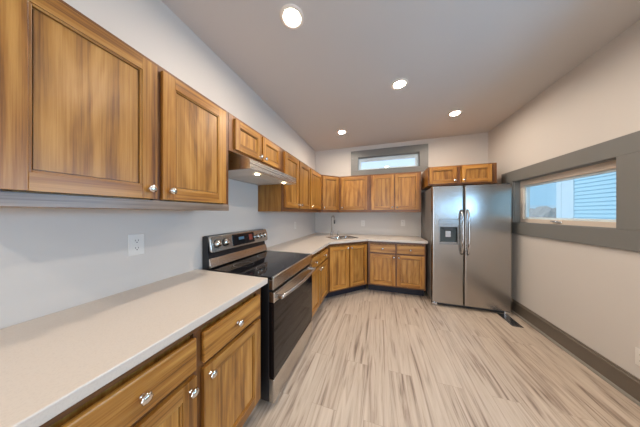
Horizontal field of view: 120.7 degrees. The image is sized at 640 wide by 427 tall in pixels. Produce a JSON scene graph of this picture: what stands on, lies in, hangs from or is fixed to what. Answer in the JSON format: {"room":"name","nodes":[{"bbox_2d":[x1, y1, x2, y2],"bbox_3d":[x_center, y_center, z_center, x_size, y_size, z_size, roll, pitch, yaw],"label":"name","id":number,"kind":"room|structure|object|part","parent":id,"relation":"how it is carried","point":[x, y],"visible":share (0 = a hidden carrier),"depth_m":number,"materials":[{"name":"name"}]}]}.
{"room":"kitchen","nodes":[
{"label":"kitchen","id":0,"kind":"room"},
{"bbox_2d":[0,0,314,328],"bbox_3d":[-1.252,-0.015,0.730,0.150,2.730,7.020,0,0,18],"label":"wall","id":1,"kind":"structure","parent":0,"point":[53,260],"depth_m":1.07,"materials":[{"name":"paint"}]},
{"bbox_2d":[0,0,228,210],"bbox_3d":[-0.911,-0.369,0.924,0.376,0.701,0.860,0,0,18],"label":"upper cabinet","id":2,"kind":"object","parent":1,"relation":"attached to","point":[88,120],"visible":1,"depth_m":0.67,"materials":[{"name":"brown wood"}]},
{"bbox_3d":[-0.837,-0.382,0.678,0.020,0.627,0.390,0,0,18],"label":"door","id":3,"kind":"part","parent":2,"relation":"part of","materials":[{"name":"brown wood"}]},
{"bbox_3d":[-0.841,-0.382,0.679,0.008,0.492,0.255,0,0,18],"label":"panel","id":4,"kind":"part","parent":2,"relation":"part of","materials":[{"name":"brown wood"}]},
{"bbox_3d":[-0.788,-0.041,0.885,0.026,0.044,0.858,0,0,18],"label":"light rail","id":5,"kind":"part","parent":2,"relation":"part of","materials":[{"name":"brown wood"}]},
{"bbox_3d":[-0.762,-0.113,0.827,0.034,0.035,0.035,0,0,18],"label":"knob","id":6,"kind":"part","parent":2,"relation":"part of","materials":[{"name":"silver metal"}]},
{"bbox_3d":[-0.736,-0.113,0.910,0.034,0.035,0.035,0,0,18],"label":"knob","id":7,"kind":"part","parent":2,"relation":"part of","materials":[{"name":"silver metal"}]},
{"bbox_3d":[-0.711,-0.382,1.068,0.020,0.627,0.383,0,0,18],"label":"door","id":8,"kind":"part","parent":2,"relation":"part of","materials":[{"name":"brown wood"}]},
{"bbox_3d":[-0.715,-0.382,1.069,0.008,0.492,0.248,0,0,18],"label":"panel","id":9,"kind":"part","parent":2,"relation":"part of","materials":[{"name":"brown wood"}]},
{"bbox_2d":[128,233,143,255],"bbox_3d":[-1.064,0.180,1.055,0.008,0.122,0.074,0,0,18],"label":"wall outlet","id":10,"kind":"object","parent":1,"relation":"attached to","point":[135,241],"visible":1,"depth_m":1.05,"materials":[{"name":"white plastic"}]},
{"bbox_2d":[133,238,140,243],"bbox_3d":[-1.061,0.159,1.055,0.002,0.029,0.033,0,0,18],"label":"receptacle","id":11,"kind":"object","parent":10,"relation":"attached to","point":[135,240],"depth_m":1.06,"materials":[{"name":"white plastic"}]},
{"bbox_2d":[133,246,140,250],"bbox_3d":[-1.061,0.202,1.055,0.002,0.029,0.033,0,0,18],"label":"receptacle","id":12,"kind":"object","parent":10,"relation":"attached to","point":[135,248],"depth_m":1.05,"materials":[{"name":"white plastic"}]},
{"bbox_2d":[228,112,281,171],"bbox_3d":[-0.662,-0.585,1.697,0.376,0.270,0.760,0,0,18],"label":"upper cabinet","id":13,"kind":"object","parent":1,"relation":"attached to","point":[243,139],"visible":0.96,"depth_m":1.51,"materials":[{"name":"brown wood"}]},
{"bbox_3d":[-0.578,-0.584,1.481,0.020,0.223,0.310,0,0,18],"label":"door","id":14,"kind":"part","parent":13,"relation":"part of","materials":[{"name":"brown wood"}]},
{"bbox_3d":[-0.581,-0.584,1.482,0.008,0.106,0.193,0,0,18],"label":"panel","id":15,"kind":"part","parent":13,"relation":"part of","materials":[{"name":"brown wood"}]},
{"bbox_2d":[228,153,295,185],"bbox_3d":[-0.602,-0.385,1.745,0.460,0.128,0.762,0,0,18],"label":"range hood","id":16,"kind":"object","parent":13,"relation":"attached to","point":[241,168],"visible":0.84,"depth_m":1.53,"materials":[{"name":"silver metal"}]},
{"bbox_3d":[-0.476,-0.584,1.798,0.020,0.223,0.310,0,0,18],"label":"door","id":17,"kind":"part","parent":13,"relation":"part of","materials":[{"name":"brown wood"}]},
{"bbox_3d":[-0.479,-0.584,1.799,0.008,0.106,0.193,0,0,18],"label":"panel","id":18,"kind":"part","parent":13,"relation":"part of","materials":[{"name":"brown wood"}]},
{"bbox_2d":[258,149,309,211],"bbox_3d":[-0.418,-0.371,2.452,0.376,0.697,0.822,0,0,18],"label":"upper cabinet","id":19,"kind":"object","parent":1,"relation":"attached to","point":[273,197],"visible":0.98,"depth_m":2.15,"materials":[{"name":"brown wood"}]},
{"bbox_3d":[-0.341,-0.382,2.218,0.020,0.627,0.376,0,0,18],"label":"door","id":20,"kind":"part","parent":19,"relation":"part of","materials":[{"name":"brown wood"}]},
{"bbox_3d":[-0.344,-0.382,2.219,0.008,0.492,0.241,0,0,18],"label":"panel","id":21,"kind":"part","parent":19,"relation":"part of","materials":[{"name":"brown wood"}]},
{"bbox_3d":[-0.299,-0.371,2.413,0.020,0.697,0.822,0,0,18],"label":"frame","id":22,"kind":"part","parent":19,"relation":"part of","materials":[{"name":"brown wood"}]},
{"bbox_3d":[-0.218,-0.382,2.598,0.020,0.627,0.376,0,0,18],"label":"door","id":23,"kind":"part","parent":19,"relation":"part of","materials":[{"name":"brown wood"}]},
{"bbox_3d":[-0.221,-0.382,2.599,0.008,0.492,0.241,0,0,18],"label":"panel","id":24,"kind":"part","parent":19,"relation":"part of","materials":[{"name":"brown wood"}]},
{"bbox_2d":[309,167,321,211],"bbox_3d":[-0.200,-0.371,3.127,0.376,0.697,0.594,0,0,18],"label":"upper cabinet","id":25,"kind":"object","parent":1,"relation":"attached to","point":[315,177],"visible":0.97,"depth_m":3.04,"materials":[{"name":"brown wood"}]},
{"bbox_3d":[-0.066,-0.382,3.079,0.008,0.492,0.401,0,0,18],"label":"panel","id":26,"kind":"part","parent":25,"relation":"part of","materials":[{"name":"brown wood"}]},
{"bbox_2d":[161,0,639,150],"bbox_3d":[0.299,-1.440,0.229,3.410,0.120,7.320,0,0,18],"label":"ceiling","id":27,"kind":"structure","parent":0,"point":[486,60],"depth_m":1.56,"materials":[{"name":"paint"}]},
{"bbox_2d":[280,3,303,28],"bbox_3d":[-0.197,-1.376,1.279,0.168,0.007,0.168,0,0,18],"label":"recessed light","id":28,"kind":"object","parent":27,"relation":"in","point":[291,15],"visible":1,"depth_m":1.27,"materials":[{"name":"beige"}]},
{"bbox_2d":[337,130,346,134],"bbox_3d":[0.370,-1.376,3.088,0.168,0.007,0.168,0,0,18],"label":"recessed light","id":29,"kind":"object","parent":27,"relation":"in","point":[341,132],"visible":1,"depth_m":3.08,"materials":[{"name":"beige"}]},
{"bbox_2d":[391,78,407,89],"bbox_3d":[0.848,-1.376,1.942,0.168,0.007,0.168,0,0,18],"label":"recessed light","id":30,"kind":"object","parent":27,"relation":"in","point":[398,84],"visible":1,"depth_m":1.94,"materials":[{"name":"beige"}]},
{"bbox_2d":[448,110,462,116],"bbox_3d":[1.857,-1.376,2.504,0.168,0.007,0.168,0,0,18],"label":"recessed light","id":31,"kind":"object","parent":27,"relation":"in","point":[456,112],"visible":1,"depth_m":2.50,"materials":[{"name":"beige"}]},
{"bbox_2d":[315,132,487,279],"bbox_3d":[1.399,-0.015,3.641,3.410,2.730,0.150,0,0,18],"label":"wall","id":32,"kind":"structure","parent":0,"point":[468,149],"depth_m":3.57,"materials":[{"name":"paint"}]},
{"bbox_2d":[321,175,338,211],"bbox_3d":[0.091,-0.371,3.659,0.602,0.697,0.613,0,0,18],"label":"upper cabinet","id":33,"kind":"object","parent":32,"relation":"attached to","point":[330,184],"visible":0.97,"depth_m":3.45,"materials":[{"name":"brown wood"}]},
{"bbox_3d":[0.200,-0.382,3.455,0.221,0.492,0.008,0,0,-27],"label":"panel","id":34,"kind":"part","parent":33,"relation":"part of","materials":[{"name":"brown wood"}]},
{"bbox_2d":[339,175,368,211],"bbox_3d":[0.683,-0.371,3.594,0.560,0.697,0.376,0,0,18],"label":"upper cabinet","id":35,"kind":"object","parent":32,"relation":"attached to","point":[353,190],"visible":0.99,"depth_m":3.45,"materials":[{"name":"brown wood"}]},
{"bbox_3d":[0.641,-0.382,3.458,0.358,0.492,0.008,0,0,18],"label":"panel","id":36,"kind":"part","parent":35,"relation":"part of","materials":[{"name":"brown wood"}]},
{"bbox_2d":[351,158,357,170],"bbox_3d":[0.713,-1.018,3.773,0.142,0.259,0.020,0,0,18],"label":"trim","id":37,"kind":"structure","parent":32,"relation":"attached to","point":[354,161],"depth_m":3.76,"materials":[{"name":"beige paint"}]},
{"bbox_2d":[358,152,418,169],"bbox_3d":[1.344,-1.018,3.649,1.140,0.265,0.129,0,0,18],"label":"window","id":38,"kind":"structure","parent":32,"relation":"in","point":[407,155],"depth_m":3.63,"materials":[{"name":"beige paint"}]},
{"bbox_2d":[351,144,427,157],"bbox_3d":[1.321,-1.218,3.577,1.420,0.140,0.020,0,0,18],"label":"trim","id":39,"kind":"structure","parent":32,"relation":"attached to","point":[421,147],"depth_m":3.55,"materials":[{"name":"beige paint"}]},
{"bbox_2d":[351,165,427,175],"bbox_3d":[1.321,-0.836,3.577,1.420,0.102,0.020,0,0,18],"label":"trim","id":40,"kind":"structure","parent":32,"relation":"attached to","point":[413,168],"depth_m":3.56,"materials":[{"name":"beige paint"}]},
{"bbox_2d":[369,171,420,211],"bbox_3d":[1.362,-0.371,3.375,0.862,0.697,0.376,0,0,18],"label":"upper cabinet","id":41,"kind":"object","parent":32,"relation":"attached to","point":[390,192],"visible":1,"depth_m":3.22,"materials":[{"name":"brown wood"}]},
{"bbox_3d":[1.127,-0.382,3.297,0.392,0.627,0.020,0,0,18],"label":"door","id":42,"kind":"part","parent":41,"relation":"part of","materials":[{"name":"brown wood"}]},
{"bbox_3d":[1.129,-0.382,3.300,0.257,0.492,0.008,0,0,18],"label":"panel","id":43,"kind":"part","parent":41,"relation":"part of","materials":[{"name":"brown wood"}]},
{"bbox_3d":[1.515,-0.382,3.172,0.386,0.627,0.020,0,0,18],"label":"door","id":44,"kind":"part","parent":41,"relation":"part of","materials":[{"name":"brown wood"}]},
{"bbox_3d":[1.516,-0.382,3.175,0.251,0.492,0.008,0,0,18],"label":"panel","id":45,"kind":"part","parent":41,"relation":"part of","materials":[{"name":"brown wood"}]},
{"bbox_2d":[419,151,427,165],"bbox_3d":[1.929,-1.018,3.381,0.142,0.259,0.020,0,0,18],"label":"trim","id":46,"kind":"structure","parent":32,"relation":"attached to","point":[423,156],"depth_m":3.37,"materials":[{"name":"beige paint"}]},
{"bbox_2d":[421,163,496,189],"bbox_3d":[2.189,-0.580,2.974,0.862,0.290,0.630,0,0,18],"label":"upper cabinet","id":47,"kind":"object","parent":32,"relation":"attached to","point":[486,173],"visible":1,"depth_m":2.73,"materials":[{"name":"brown wood"}]},
{"bbox_3d":[1.879,-0.584,2.788,0.358,0.252,0.020,0,0,18],"label":"door","id":48,"kind":"part","parent":47,"relation":"part of","materials":[{"name":"brown wood"}]},
{"bbox_3d":[1.879,-0.584,2.791,0.237,0.131,0.008,0,0,18],"label":"panel","id":49,"kind":"part","parent":47,"relation":"part of","materials":[{"name":"brown wood"}]},
{"bbox_3d":[2.285,-0.584,2.657,0.360,0.252,0.020,0,0,18],"label":"door","id":50,"kind":"part","parent":47,"relation":"part of","materials":[{"name":"brown wood"}]},
{"bbox_3d":[2.286,-0.584,2.660,0.239,0.131,0.008,0,0,18],"label":"panel","id":51,"kind":"part","parent":47,"relation":"part of","materials":[{"name":"brown wood"}]},
{"bbox_2d":[242,280,639,426],"bbox_3d":[0.299,1.410,0.229,3.410,0.120,7.320,0,0,18],"label":"floor","id":52,"kind":"structure","parent":0,"point":[371,358],"depth_m":1.51,"materials":[{"name":"brown wood"}]},
{"bbox_2d":[39,288,260,426],"bbox_3d":[-0.846,0.909,0.678,0.650,0.882,1.272,0,0,18],"label":"base cabinet","id":53,"kind":"object","parent":52,"relation":"on","point":[210,376],"visible":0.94,"depth_m":0.75,"materials":[{"name":"brown wood"}]},
{"bbox_3d":[-0.581,0.585,0.580,0.020,0.134,0.383,0,0,18],"label":"drawer","id":54,"kind":"part","parent":53,"relation":"part of","materials":[{"name":"brown wood"}]},
{"bbox_2d":[0,269,267,426],"bbox_3d":[-0.858,0.448,0.671,0.636,0.036,1.350,0,0,18],"label":"countertop","id":55,"kind":"structure","parent":53,"relation":"on","point":[50,363],"depth_m":0.63,"materials":[{"name":"beige stone"}]},
{"bbox_3d":[-0.555,0.585,0.578,0.034,0.035,0.035,0,0,18],"label":"knob","id":56,"kind":"part","parent":53,"relation":"part of","materials":[{"name":"silver metal"}]},
{"bbox_3d":[-0.581,0.930,0.580,0.020,0.508,0.383,0,0,18],"label":"door","id":57,"kind":"part","parent":53,"relation":"part of","materials":[{"name":"brown wood"}]},
{"bbox_3d":[-0.584,0.930,0.581,0.008,0.373,0.248,0,0,18],"label":"panel","id":58,"kind":"part","parent":53,"relation":"part of","materials":[{"name":"brown wood"}]},
{"bbox_3d":[-0.506,0.716,0.729,0.034,0.035,0.035,0,0,18],"label":"knob","id":59,"kind":"part","parent":53,"relation":"part of","materials":[{"name":"silver metal"}]},
{"bbox_3d":[-0.479,0.716,0.813,0.034,0.035,0.035,0,0,18],"label":"knob","id":60,"kind":"part","parent":53,"relation":"part of","materials":[{"name":"silver metal"}]},
{"bbox_3d":[-0.452,0.585,0.982,0.020,0.134,0.395,0,0,18],"label":"drawer","id":61,"kind":"part","parent":53,"relation":"part of","materials":[{"name":"brown wood"}]},
{"bbox_3d":[-0.452,0.930,0.982,0.020,0.508,0.395,0,0,18],"label":"door","id":62,"kind":"part","parent":53,"relation":"part of","materials":[{"name":"brown wood"}]},
{"bbox_3d":[-0.455,0.930,0.983,0.008,0.373,0.260,0,0,18],"label":"panel","id":63,"kind":"part","parent":53,"relation":"part of","materials":[{"name":"brown wood"}]},
{"bbox_3d":[-0.427,0.585,0.973,0.034,0.035,0.035,0,0,18],"label":"knob","id":64,"kind":"part","parent":53,"relation":"part of","materials":[{"name":"silver metal"}]},
{"bbox_2d":[202,229,315,403],"bbox_3d":[-0.475,0.764,1.692,0.732,1.172,0.757,0,0,18],"label":"range","id":65,"kind":"object","parent":52,"relation":"on","point":[286,299],"visible":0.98,"depth_m":1.47,"materials":[{"name":"silver metal"}]},
{"bbox_3d":[-0.822,0.245,1.469,0.036,0.068,0.068,0,0,18],"label":"control knob","id":66,"kind":"part","parent":65,"relation":"part of","materials":[{"name":"silver metal"}]},
{"bbox_3d":[-0.795,0.245,1.550,0.036,0.068,0.068,0,0,18],"label":"control knob","id":67,"kind":"part","parent":65,"relation":"part of","materials":[{"name":"silver metal"}]},
{"bbox_3d":[-0.745,0.246,1.779,0.041,0.128,0.753,0,0,18],"label":"control panel","id":68,"kind":"part","parent":65,"relation":"part of","materials":[{"name":"silver metal"}]},
{"bbox_3d":[-0.744,0.395,1.779,0.025,0.074,0.749,0,0,18],"label":"trim","id":69,"kind":"part","parent":65,"relation":"part of","materials":[{"name":"silver metal"}]},
{"bbox_2d":[207,270,271,401],"bbox_3d":[-0.522,0.879,1.707,0.590,0.851,0.751,0,0,18],"label":"panel","id":70,"kind":"object","parent":65,"relation":"in","point":[266,290],"depth_m":1.27,"materials":[{"name":"brown wood"}]},
{"bbox_2d":[209,251,311,279],"bbox_3d":[-0.476,0.446,1.692,0.587,0.023,0.757,0,0,18],"label":"cooktop","id":71,"kind":"object","parent":65,"relation":"in","point":[272,265],"depth_m":1.56,"materials":[{"name":"black glass"}]},
{"bbox_3d":[-0.223,0.493,1.611,0.036,0.070,0.749,0,0,18],"label":"panel","id":72,"kind":"part","parent":65,"relation":"part of","materials":[{"name":"silver metal"}]},
{"bbox_3d":[-0.219,0.580,1.609,0.042,0.071,0.749,0,0,18],"label":"oven door","id":73,"kind":"part","parent":65,"relation":"part of","materials":[{"name":"silver metal"}]},
{"bbox_3d":[-0.220,1.226,1.610,0.040,0.168,0.749,0,0,18],"label":"drawer","id":74,"kind":"part","parent":65,"relation":"part of","materials":[{"name":"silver metal"}]},
{"bbox_3d":[-0.162,0.580,1.591,0.076,0.025,0.701,0,0,18],"label":"oven handle","id":75,"kind":"part","parent":65,"relation":"part of","materials":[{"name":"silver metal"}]},
{"bbox_2d":[310,246,327,316],"bbox_3d":[-0.271,0.909,2.462,0.650,0.882,0.820,0,0,18],"label":"base cabinet","id":76,"kind":"object","parent":52,"relation":"on","point":[319,260],"visible":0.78,"depth_m":2.33,"materials":[{"name":"brown wood"}]},
{"bbox_3d":[-0.064,0.585,2.183,0.020,0.134,0.369,0,0,18],"label":"drawer","id":77,"kind":"part","parent":76,"relation":"part of","materials":[{"name":"brown wood"}]},
{"bbox_3d":[-0.067,0.930,2.184,0.008,0.373,0.234,0,0,18],"label":"panel","id":78,"kind":"part","parent":76,"relation":"part of","materials":[{"name":"brown wood"}]},
{"bbox_3d":[-0.064,0.930,2.183,0.020,0.508,0.369,0,0,18],"label":"door","id":79,"kind":"part","parent":76,"relation":"part of","materials":[{"name":"brown wood"}]},
{"bbox_3d":[-0.021,0.840,2.381,0.020,0.744,0.820,0,0,18],"label":"frame","id":80,"kind":"part","parent":76,"relation":"part of","materials":[{"name":"brown wood"}]},
{"bbox_3d":[0.057,0.585,2.558,0.020,0.134,0.375,0,0,18],"label":"drawer","id":81,"kind":"part","parent":76,"relation":"part of","materials":[{"name":"brown wood"}]},
{"bbox_3d":[0.057,0.930,2.558,0.020,0.508,0.375,0,0,18],"label":"door","id":82,"kind":"part","parent":76,"relation":"part of","materials":[{"name":"brown wood"}]},
{"bbox_3d":[0.054,0.930,2.559,0.008,0.373,0.240,0,0,18],"label":"panel","id":83,"kind":"part","parent":76,"relation":"part of","materials":[{"name":"brown wood"}]},
{"bbox_2d":[325,241,367,297],"bbox_3d":[0.271,0.909,3.322,1.152,0.882,1.144,0,0,18],"label":"base cabinet","id":84,"kind":"object","parent":52,"relation":"on","point":[347,262],"visible":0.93,"depth_m":2.94,"materials":[{"name":"brown wood"}]},
{"bbox_3d":[0.303,0.851,2.854,0.350,0.666,0.020,0,0,-27],"label":"door","id":85,"kind":"part","parent":84,"relation":"part of","materials":[{"name":"brown wood"}]},
{"bbox_3d":[0.301,0.851,2.857,0.215,0.531,0.008,0,0,-27],"label":"panel","id":86,"kind":"part","parent":84,"relation":"part of","materials":[{"name":"brown wood"}]},
{"bbox_2d":[266,233,427,254],"bbox_3d":[0.577,0.448,2.791,2.065,0.036,1.972,0,0,18],"label":"countertop","id":87,"kind":"structure","parent":84,"relation":"on","point":[313,243],"depth_m":2.90,"materials":[{"name":"beige stone"}]},
{"bbox_2d":[330,216,334,235],"bbox_3d":[0.244,0.233,3.521,0.086,0.394,0.145,0,0,-3],"label":"faucet","id":88,"kind":"object","parent":87,"relation":"on","point":[331,234],"visible":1,"depth_m":3.55,"materials":[{"name":"silver metal"}]},
{"bbox_2d":[327,235,358,239],"bbox_3d":[0.397,0.513,3.271,0.508,0.174,0.388,0,0,-27],"label":"sink","id":89,"kind":"object","parent":87,"relation":"in","point":[345,236],"visible":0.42,"depth_m":3.37,"materials":[{"name":"silver metal"}]},
{"bbox_3d":[0.315,0.513,3.229,0.273,0.173,0.328,0,0,-27],"label":"bowl","id":90,"kind":"part","parent":89,"relation":"part of","materials":[{"name":"silver metal"}]},
{"bbox_3d":[0.634,0.851,3.020,0.350,0.666,0.020,0,0,-27],"label":"door","id":91,"kind":"part","parent":84,"relation":"part of","materials":[{"name":"brown wood"}]},
{"bbox_3d":[0.632,0.851,3.023,0.215,0.531,0.008,0,0,-27],"label":"panel","id":92,"kind":"part","parent":84,"relation":"part of","materials":[{"name":"brown wood"}]},
{"bbox_2d":[368,241,425,295],"bbox_3d":[1.321,0.909,3.244,0.874,0.882,0.650,0,0,18],"label":"base cabinet","id":93,"kind":"object","parent":52,"relation":"on","point":[396,267],"visible":0.99,"depth_m":2.98,"materials":[{"name":"brown wood"}]},
{"bbox_3d":[1.041,0.585,3.037,0.398,0.134,0.020,0,0,18],"label":"drawer","id":94,"kind":"part","parent":93,"relation":"part of","materials":[{"name":"brown wood"}]},
{"bbox_3d":[1.041,0.930,3.037,0.398,0.508,0.020,0,0,18],"label":"door","id":95,"kind":"part","parent":93,"relation":"part of","materials":[{"name":"brown wood"}]},
{"bbox_3d":[1.042,0.930,3.040,0.263,0.373,0.008,0,0,18],"label":"panel","id":96,"kind":"part","parent":93,"relation":"part of","materials":[{"name":"brown wood"}]},
{"bbox_3d":[1.444,0.930,2.910,0.261,0.373,0.008,0,0,18],"label":"panel","id":97,"kind":"part","parent":93,"relation":"part of","materials":[{"name":"brown wood"}]},
{"bbox_3d":[1.443,0.585,2.907,0.396,0.134,0.020,0,0,18],"label":"drawer","id":98,"kind":"part","parent":93,"relation":"part of","materials":[{"name":"brown wood"}]},
{"bbox_3d":[1.443,0.930,2.907,0.396,0.508,0.020,0,0,18],"label":"door","id":99,"kind":"part","parent":93,"relation":"part of","materials":[{"name":"brown wood"}]},
{"bbox_2d":[421,183,511,314],"bbox_3d":[2.191,0.472,2.853,0.921,1.755,0.814,0,0,18],"label":"refrigerator","id":100,"kind":"object","parent":52,"relation":"on","point":[467,229],"visible":1,"depth_m":2.53,"materials":[{"name":"silver metal"}]},
{"bbox_3d":[1.843,0.451,2.642,0.389,1.686,0.060,0,0,18],"label":"freezer door","id":101,"kind":"part","parent":100,"relation":"part of","materials":[{"name":"silver metal"}]},
{"bbox_3d":[1.853,0.218,2.631,0.114,0.044,0.022,0,0,18],"label":"dispenser spout","id":102,"kind":"part","parent":100,"relation":"part of","materials":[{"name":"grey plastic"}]},
{"bbox_3d":[1.980,0.263,2.533,0.027,0.641,0.076,0,0,18],"label":"fridge handle","id":103,"kind":"part","parent":100,"relation":"part of","materials":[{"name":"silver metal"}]},
{"bbox_2d":[497,313,523,327],"bbox_3d":[2.396,1.347,2.301,0.110,0.005,0.300,0,0,18],"label":"floor vent","id":104,"kind":"object","parent":52,"relation":"in","point":[512,322],"visible":1,"depth_m":2.29,"materials":[{"name":"black metal"}]},
{"bbox_2d":[530,182,555,208],"bbox_3d":[13.248,-2.200,12.539,7.800,7.800,7.000,0,0,18],"label":"sky","id":105,"kind":"structure","parent":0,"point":[540,195],"depth_m":9.77,"materials":[{"name":"blue"}]},
{"bbox_2d":[488,20,639,378],"bbox_3d":[1.850,-0.015,-0.271,0.150,2.730,7.020,0,0,18],"label":"wall","id":106,"kind":"structure","parent":0,"point":[591,293],"depth_m":1.67,"materials":[{"name":"paint"}]},
{"bbox_2d":[509,182,513,221],"bbox_3d":[2.691,-0.159,2.610,0.019,0.557,0.240,0,0,18],"label":"trim","id":107,"kind":"structure","parent":106,"relation":"attached to","point":[512,183],"depth_m":2.50,"materials":[{"name":"beige paint"}]},
{"bbox_2d":[514,158,615,228],"bbox_3d":[2.550,-0.159,1.929,0.129,0.563,1.144,0,0,18],"label":"window","id":108,"kind":"structure","parent":106,"relation":"in","point":[521,187],"depth_m":1.93,"materials":[{"name":"beige paint"}]},
{"bbox_3d":[2.577,-0.148,1.920,0.032,0.439,1.044,0,0,18],"label":"sash","id":109,"kind":"part","parent":108,"relation":"part of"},
{"bbox_2d":[501,131,639,183],"bbox_3d":[2.055,-0.511,0.640,0.020,0.147,4.380,0,0,18],"label":"trim","id":110,"kind":"structure","parent":106,"relation":"attached to","point":[629,143],"depth_m":1.64,"materials":[{"name":"beige paint"}]},
{"bbox_2d":[512,298,639,406],"bbox_3d":[1.763,1.265,-0.243,0.033,0.170,7.020,0,0,18],"label":"baseboard","id":111,"kind":"structure","parent":106,"relation":"attached to","point":[626,383],"depth_m":1.61,"materials":[{"name":"paint"}]},
{"bbox_2d":[512,222,639,251],"bbox_3d":[2.055,0.197,0.640,0.020,0.151,4.380,0,0,18],"label":"trim","id":112,"kind":"structure","parent":106,"relation":"attached to","point":[622,239],"depth_m":1.61,"materials":[{"name":"beige paint"}]},
{"bbox_2d":[616,152,639,230],"bbox_3d":[2.276,-0.159,1.323,0.019,0.557,0.176,0,0,18],"label":"trim","id":113,"kind":"structure","parent":106,"relation":"attached to","point":[627,166],"depth_m":1.34,"materials":[{"name":"beige paint"}]},
{"bbox_2d":[635,347,639,365],"bbox_3d":[2.267,1.025,1.281,0.008,0.122,0.074,0,0,18],"label":"wall outlet","id":114,"kind":"object","parent":106,"relation":"attached to","point":[637,350],"visible":1,"depth_m":1.30,"materials":[{"name":"white plastic"}]},
{"label":"outside","id":115,"kind":"structure","parent":0,"visible":0},
{"bbox_3d":[12.907,1.800,5.294,36.000,0.200,42.000,0,0,18],"label":"ground","id":116,"kind":"structure","parent":115,"visible":0},
{"bbox_2d":[530,206,555,217],"bbox_3d":[8.149,0.722,6.593,1.426,2.006,1.497,0,0,18],"label":"bare shrub","id":117,"kind":"object","parent":116,"relation":"on","point":[543,211],"visible":0.12,"depth_m":6.40,"materials":[{"name":"grey plant"}]},
{"bbox_2d":[556,172,615,218],"bbox_3d":[7.504,-1.900,-1.685,6.000,7.200,14.200,0,0,18],"label":"neighbor house","id":118,"kind":"structure","parent":116,"relation":"on","point":[592,197],"depth_m":4.70,"materials":[{"name":"blue"}]}
]}

